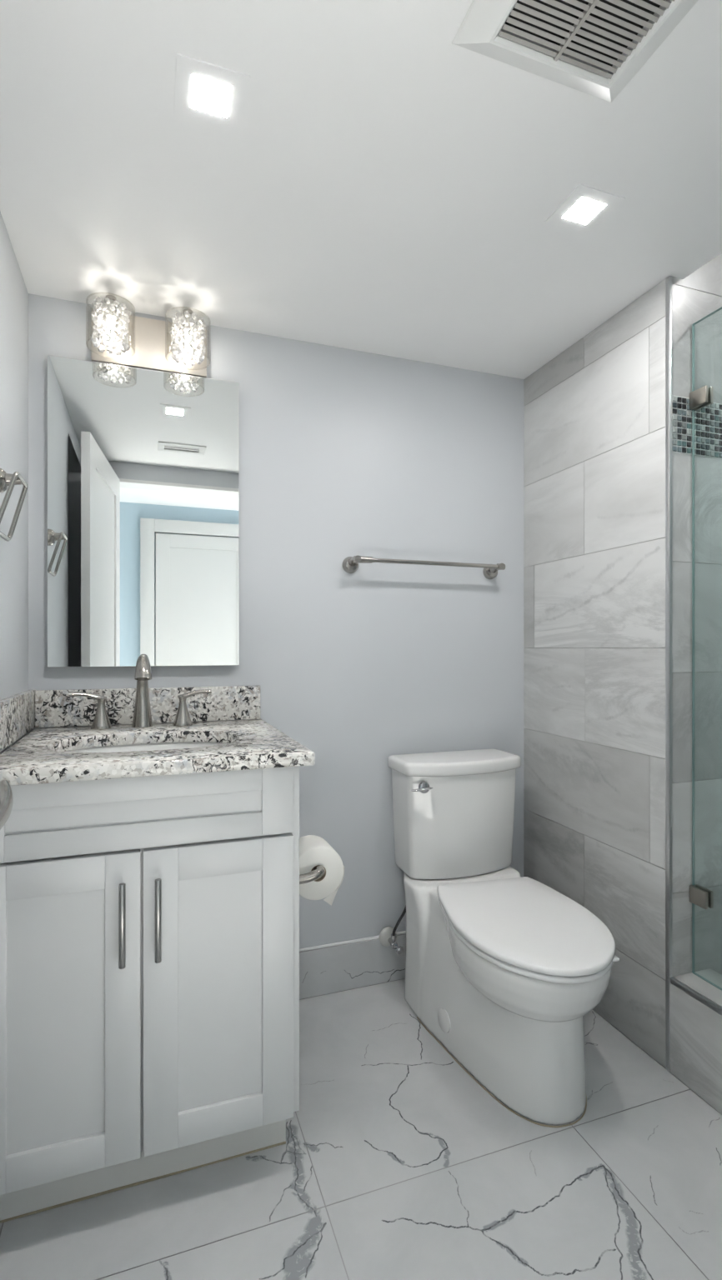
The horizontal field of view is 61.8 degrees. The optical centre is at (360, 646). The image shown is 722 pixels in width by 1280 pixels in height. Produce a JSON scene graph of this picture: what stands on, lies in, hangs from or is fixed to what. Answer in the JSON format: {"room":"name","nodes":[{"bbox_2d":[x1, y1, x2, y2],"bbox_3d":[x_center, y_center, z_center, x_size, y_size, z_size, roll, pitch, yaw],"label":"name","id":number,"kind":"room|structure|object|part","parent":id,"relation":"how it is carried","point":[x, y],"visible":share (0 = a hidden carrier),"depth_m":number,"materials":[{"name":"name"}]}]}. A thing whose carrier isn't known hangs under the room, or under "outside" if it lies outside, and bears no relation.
{"room":"bathroom","nodes":[
{"label":"bathroom","id":0,"kind":"room"},
{"bbox_2d":[0,780,13,829],"bbox_3d":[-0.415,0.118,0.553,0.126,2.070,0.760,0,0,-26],"label":"door knob","id":1,"kind":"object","parent":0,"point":[6,793],"depth_m":0.82,"materials":[{"name":"white metal"}]},
{"bbox_2d":[0,211,28,754],"bbox_3d":[-0.726,0.103,0.931,0.100,2.236,1.660,0,0,-19],"label":"wall","id":2,"kind":"structure","parent":0,"point":[13,292],"depth_m":1.53,"materials":[{"name":"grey paint"}]},
{"bbox_2d":[0,468,27,541],"bbox_3d":[-0.796,-0.325,1.365,0.057,0.157,0.142,0,0,-19],"label":"towel ring","id":3,"kind":"object","parent":2,"relation":"attached to","point":[10,480],"visible":1,"depth_m":1.35,"materials":[{"name":"silver metal"}]},
{"bbox_3d":[-0.797,-0.375,1.362,0.053,0.058,0.058,0,0,-19],"label":"post","id":4,"kind":"part","parent":3,"relation":"part of","materials":[{"name":"silver metal"}]},
{"bbox_2d":[28,293,524,949],"bbox_3d":[-0.186,0.103,2.055,1.867,2.236,0.100,0,0,-19],"label":"wall","id":5,"kind":"structure","parent":0,"point":[344,452],"depth_m":2.06,"materials":[{"name":"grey paint"}]},
{"bbox_2d":[47,355,239,667],"bbox_3d":[-0.645,-0.389,1.825,0.543,0.894,0.025,0,0,-19],"label":"mirror","id":6,"kind":"object","parent":5,"relation":"attached to","point":[143,464],"visible":0.94,"depth_m":1.80,"materials":[{"name":"silver mirror"}]},
{"bbox_2d":[35,685,259,727],"bbox_3d":[-0.629,0.178,1.834,0.644,0.106,0.019,0,0,-19],"label":"backsplash","id":7,"kind":"structure","parent":5,"relation":"attached to","point":[53,708],"depth_m":1.82,"materials":[{"name":"multicoloured stone"}]},
{"bbox_2d":[85,293,210,377],"bbox_3d":[-0.612,-0.911,1.749,0.335,0.156,0.191,0,0,-19],"label":"vanity light","id":8,"kind":"object","parent":5,"relation":"attached to","point":[179,347],"visible":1,"depth_m":1.77,"materials":[{"name":"clear glass"}]},
{"bbox_3d":[-0.699,-0.895,1.685,0.127,0.120,0.127,0,0,-19],"label":"lamp shade","id":9,"kind":"part","parent":8,"relation":"part of","materials":[{"name":"clear glass"}]},
{"bbox_2d":[106,299,114,318],"bbox_3d":[-0.699,-0.945,1.685,0.020,0.048,0.020,0,0,-19],"label":"bulb","id":10,"kind":"object","parent":8,"relation":"attached to","point":[112,301],"depth_m":1.68,"materials":[{"name":"white glass"}]},
{"bbox_3d":[-0.699,-0.889,1.685,0.017,0.064,0.017,0,0,-19],"label":"bulb","id":11,"kind":"part","parent":8,"relation":"part of","materials":[{"name":"white glass"}]},
{"bbox_3d":[-0.713,-0.974,1.726,0.032,0.032,0.115,0,0,-19],"label":"arm","id":12,"kind":"part","parent":8,"relation":"part of","materials":[{"name":"metal"}]},
{"bbox_3d":[-0.517,-0.974,1.795,0.032,0.032,0.115,0,0,-19],"label":"arm","id":13,"kind":"part","parent":8,"relation":"part of","materials":[{"name":"metal"}]},
{"bbox_2d":[184,314,191,331],"bbox_3d":[-0.503,-0.945,1.754,0.020,0.048,0.020,0,0,-19],"label":"bulb","id":14,"kind":"object","parent":8,"relation":"attached to","point":[187,318],"depth_m":1.75,"materials":[{"name":"white glass"}]},
{"bbox_3d":[-0.503,-0.895,1.754,0.127,0.120,0.127,0,0,-19],"label":"lamp shade","id":15,"kind":"part","parent":8,"relation":"part of","materials":[{"name":"clear glass"}]},
{"bbox_3d":[-0.503,-0.889,1.754,0.017,0.064,0.017,0,0,-19],"label":"bulb","id":16,"kind":"part","parent":8,"relation":"part of","materials":[{"name":"white glass"}]},
{"bbox_2d":[299,930,405,999],"bbox_3d":[0.135,1.083,2.108,1.026,0.158,0.012,0,0,-19],"label":"baseboard","id":17,"kind":"structure","parent":5,"relation":"attached to","point":[323,971],"depth_m":2.04,"materials":[{"name":"white ceramic"}]},
{"bbox_2d":[378,904,405,954],"bbox_3d":[0.130,0.922,2.054,0.116,0.224,0.084,0,0,-19],"label":"shutoff valve","id":18,"kind":"object","parent":5,"relation":"attached to","point":[387,936],"visible":0.89,"depth_m":2.07,"materials":[{"name":"silver metal"}]},
{"bbox_3d":[0.095,1.001,2.080,0.066,0.066,0.012,0,0,-19],"label":"wall plate","id":19,"kind":"part","parent":18,"relation":"part of","materials":[{"name":"white metal"}]},
{"bbox_3d":[0.129,1.016,2.024,0.026,0.026,0.027,0,0,-19],"label":"knob","id":20,"kind":"part","parent":18,"relation":"part of","materials":[{"name":"silver metal"}]},
{"bbox_2d":[341,555,504,579],"bbox_3d":[0.234,-0.279,2.106,0.604,0.058,0.083,0,0,-19],"label":"towel bar","id":21,"kind":"object","parent":5,"relation":"attached to","point":[350,564],"visible":1,"depth_m":2.05,"materials":[{"name":"silver metal"}]},
{"bbox_3d":[-0.012,-0.279,2.019,0.082,0.058,0.083,0,0,-19],"label":"post","id":22,"kind":"part","parent":21,"relation":"part of","materials":[{"name":"silver metal"}]},
{"bbox_3d":[0.244,-0.289,2.077,0.546,0.014,0.014,0,0,-19],"label":"rail","id":23,"kind":"part","parent":21,"relation":"part of","materials":[{"name":"silver metal"}]},
{"bbox_3d":[0.491,-0.279,2.197,0.058,0.058,0.083,0,0,-19],"label":"post","id":24,"kind":"part","parent":21,"relation":"part of","materials":[{"name":"silver metal"}]},
{"bbox_2d":[0,0,721,379],"bbox_3d":[0.131,-1.157,1.233,1.716,0.284,1.660,0,0,-19],"label":"ceiling","id":25,"kind":"structure","parent":0,"point":[387,185],"depth_m":1.29,"materials":[{"name":"white paint"}]},
{"bbox_2d":[174,52,249,133],"bbox_3d":[-0.276,-1.013,1.109,0.125,0.003,0.125,0,0,-19],"label":"recessed light","id":26,"kind":"object","parent":25,"relation":"in","point":[212,87],"visible":1,"depth_m":1.10,"materials":[{"name":"white paint"}]},
{"bbox_2d":[190,74,231,117],"bbox_3d":[-0.276,-1.013,1.109,0.068,0.003,0.068,0,0,-19],"label":"diffuser","id":27,"kind":"object","parent":26,"relation":"attached to","point":[210,97],"depth_m":1.11,"materials":[{"name":"white plastic"}]},
{"bbox_2d":[451,0,698,102],"bbox_3d":[0.365,-1.001,0.911,0.333,0.026,0.333,0,0,-19],"label":"exhaust fan","id":28,"kind":"object","parent":25,"relation":"attached to","point":[592,47],"visible":1,"depth_m":0.98,"materials":[{"name":"white plastic"}]},
{"bbox_2d":[544,183,624,234],"bbox_3d":[0.517,-1.013,1.399,0.125,0.003,0.125,0,0,-19],"label":"recessed light","id":29,"kind":"object","parent":25,"relation":"in","point":[585,207],"visible":1,"depth_m":1.39,"materials":[{"name":"white plastic"}]},
{"bbox_2d":[562,197,605,224],"bbox_3d":[0.517,-1.013,1.399,0.068,0.003,0.068,0,0,-19],"label":"diffuser","id":30,"kind":"object","parent":29,"relation":"attached to","point":[580,210],"depth_m":1.40,"materials":[{"name":"white plastic"}]},
{"bbox_2d":[0,979,721,1279],"bbox_3d":[0.128,1.191,1.169,1.669,0.060,1.780,0,0,-19],"label":"floor","id":31,"kind":"structure","parent":0,"point":[394,1162],"depth_m":1.29,"materials":[{"name":"white ceramic"}]},
{"bbox_2d":[0,765,299,1223],"bbox_3d":[-0.536,0.712,1.516,0.643,0.901,0.679,0,0,-19],"label":"vanity cabinet","id":32,"kind":"object","parent":31,"relation":"on","point":[149,926],"visible":0.92,"depth_m":1.24,"materials":[{"name":"white paint"}]},
{"bbox_3d":[-0.596,0.728,1.183,0.306,0.622,0.020,0,0,-19],"label":"door","id":33,"kind":"part","parent":32,"relation":"part of","materials":[{"name":"white paint"}]},
{"bbox_3d":[-0.474,0.549,1.197,0.013,0.164,0.036,0,0,-19],"label":"handle","id":34,"kind":"part","parent":32,"relation":"part of","materials":[{"name":"metal"}]},
{"bbox_3d":[-0.446,0.336,1.236,0.624,0.147,0.020,0,0,-19],"label":"drawer","id":35,"kind":"part","parent":32,"relation":"part of","materials":[{"name":"white paint"}]},
{"bbox_2d":[0,685,314,785],"bbox_3d":[-0.528,0.192,1.528,0.669,0.138,0.664,0,0,-19],"label":"countertop","id":36,"kind":"structure","parent":32,"relation":"on","point":[40,756],"depth_m":1.56,"materials":[{"name":"white stone"}]},
{"bbox_2d":[69,655,211,729],"bbox_3d":[-0.615,0.127,1.699,0.387,0.209,0.158,0,0,-19],"label":"faucet","id":37,"kind":"object","parent":36,"relation":"on","point":[142,713],"visible":1,"depth_m":1.72,"materials":[{"name":"silver metal"}]},
{"bbox_3d":[-0.765,0.138,1.690,0.097,0.027,0.029,0,0,-26],"label":"lever","id":38,"kind":"part","parent":37,"relation":"part of","materials":[{"name":"silver metal"}]},
{"bbox_3d":[-0.734,0.186,1.704,0.056,0.090,0.056,0,0,-19],"label":"handle","id":39,"kind":"part","parent":37,"relation":"part of","materials":[{"name":"silver metal"}]},
{"bbox_3d":[-0.626,0.129,1.726,0.058,0.205,0.100,0,0,-19],"label":"spout","id":40,"kind":"part","parent":37,"relation":"part of","materials":[{"name":"silver metal"}]},
{"bbox_3d":[-0.523,0.186,1.768,0.056,0.090,0.056,0,0,-19],"label":"handle","id":41,"kind":"part","parent":37,"relation":"part of","materials":[{"name":"silver metal"}]},
{"bbox_3d":[-0.490,0.138,1.776,0.097,0.027,0.029,0,0,-13],"label":"lever","id":42,"kind":"part","parent":37,"relation":"part of","materials":[{"name":"silver metal"}]},
{"bbox_2d":[65,741,224,752],"bbox_3d":[-0.525,0.331,1.487,0.469,0.139,0.327,0,0,-19],"label":"sink","id":43,"kind":"object","parent":36,"relation":"in","point":[160,746],"visible":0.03,"depth_m":1.63,"materials":[{"name":"white ceramic"}]},
{"bbox_3d":[-0.410,0.549,1.219,0.013,0.164,0.036,0,0,-19],"label":"handle","id":44,"kind":"part","parent":32,"relation":"part of","materials":[{"name":"metal"}]},
{"bbox_3d":[-0.299,0.728,1.288,0.312,0.622,0.020,0,0,-19],"label":"door","id":45,"kind":"part","parent":32,"relation":"part of","materials":[{"name":"white paint"}]},
{"bbox_2d":[299,865,324,884],"bbox_3d":[-0.154,0.584,1.560,0.106,0.054,0.140,0,0,-19],"label":"toilet paper holder","id":46,"kind":"object","parent":32,"relation":"attached to","point":[318,871],"visible":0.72,"depth_m":1.52,"materials":[{"name":"silver metal"}]},
{"bbox_2d":[299,835,344,905],"bbox_3d":[-0.126,0.593,1.601,0.141,0.156,0.106,0,0,-19],"label":"toilet paper roll","id":47,"kind":"object","parent":46,"relation":"on","point":[314,851],"visible":0.74,"depth_m":1.56,"materials":[{"name":"paper"}]},
{"bbox_2d":[387,748,619,1127],"bbox_3d":[0.428,0.768,1.780,0.452,0.786,0.812,0,0,-19],"label":"toilet","id":48,"kind":"object","parent":31,"relation":"on","point":[503,968],"visible":1,"depth_m":1.68,"materials":[{"name":"white ceramic"}]},
{"bbox_3d":[0.193,0.450,1.917,0.080,0.039,0.025,0,0,-19],"label":"flush lever","id":49,"kind":"part","parent":48,"relation":"part of","materials":[{"name":"silver metal"}]},
{"bbox_3d":[0.331,0.589,2.067,0.412,0.340,0.194,0,0,-19],"label":"tank","id":50,"kind":"part","parent":48,"relation":"part of","materials":[{"name":"white ceramic"}]},
{"bbox_3d":[0.333,0.397,2.061,0.439,0.044,0.206,0,0,-19],"label":"tank lid","id":51,"kind":"part","parent":48,"relation":"part of","materials":[{"name":"white ceramic"}]},
{"bbox_3d":[0.428,0.960,1.785,0.436,0.400,0.781,0,0,-19],"label":"bowl","id":52,"kind":"part","parent":48,"relation":"part of","materials":[{"name":"white ceramic"}]},
{"bbox_3d":[0.449,0.768,1.656,0.396,0.014,0.553,0,0,-19],"label":"seat","id":53,"kind":"part","parent":48,"relation":"part of","materials":[{"name":"white plastic"}]},
{"bbox_3d":[0.449,0.747,1.656,0.402,0.018,0.559,0,0,-19],"label":"lid","id":54,"kind":"part","parent":48,"relation":"part of","materials":[{"name":"white plastic"}]},
{"bbox_2d":[670,982,721,1114],"bbox_3d":[1.061,1.066,1.246,0.145,0.310,0.904,0,0,-19],"label":"curb","id":55,"kind":"object","parent":31,"relation":"on","point":[695,1027],"visible":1,"depth_m":1.57,"materials":[{"name":"tile"}]},
{"bbox_2d":[523,279,695,1068],"bbox_3d":[0.776,0.103,1.984,0.100,2.236,0.675,0,0,-19],"label":"wall","id":56,"kind":"structure","parent":0,"point":[594,412],"depth_m":1.88,"materials":[{"name":"tile"}]},
{"bbox_2d":[665,275,671,1072],"bbox_3d":[0.844,0.074,1.653,0.011,2.175,0.014,0,0,-19],"label":"trim","id":57,"kind":"structure","parent":56,"relation":"attached to","point":[667,280],"depth_m":1.65,"materials":[{"name":"metal"}]},
{"bbox_2d":[669,976,721,1015],"bbox_3d":[0.997,0.909,1.223,0.012,0.013,0.904,0,0,-19],"label":"trim","id":58,"kind":"structure","parent":56,"relation":"attached to","point":[707,1002],"depth_m":1.57,"materials":[{"name":"metal"}]},
{"bbox_2d":[671,252,721,976],"bbox_3d":[1.246,-0.029,1.844,0.874,2.500,0.101,0,0,-19],"label":"glass shower door","id":59,"kind":"structure","parent":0,"point":[689,306],"depth_m":1.68,"materials":[{"name":"glass"}]},
{"bbox_2d":[671,395,721,459],"bbox_3d":[1.216,-0.612,1.778,0.768,0.151,0.003,0,0,-19],"label":"trim","id":60,"kind":"structure","parent":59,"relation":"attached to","point":[678,399],"depth_m":1.68,"materials":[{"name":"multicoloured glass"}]},
{"bbox_2d":[673,968,721,1007],"bbox_3d":[1.071,0.908,1.249,0.134,0.007,0.904,0,0,-19],"label":"trim","id":61,"kind":"structure","parent":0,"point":[693,982],"depth_m":1.62,"materials":[{"name":"stone"}]},
{"bbox_2d":[689,306,721,990],"bbox_3d":[1.050,0.004,1.310,0.028,1.799,0.774,0,0,-19],"label":"shower door","id":62,"kind":"structure","parent":61,"relation":"on","point":[699,896],"depth_m":1.67,"materials":[{"name":"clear glass"}]}
]}

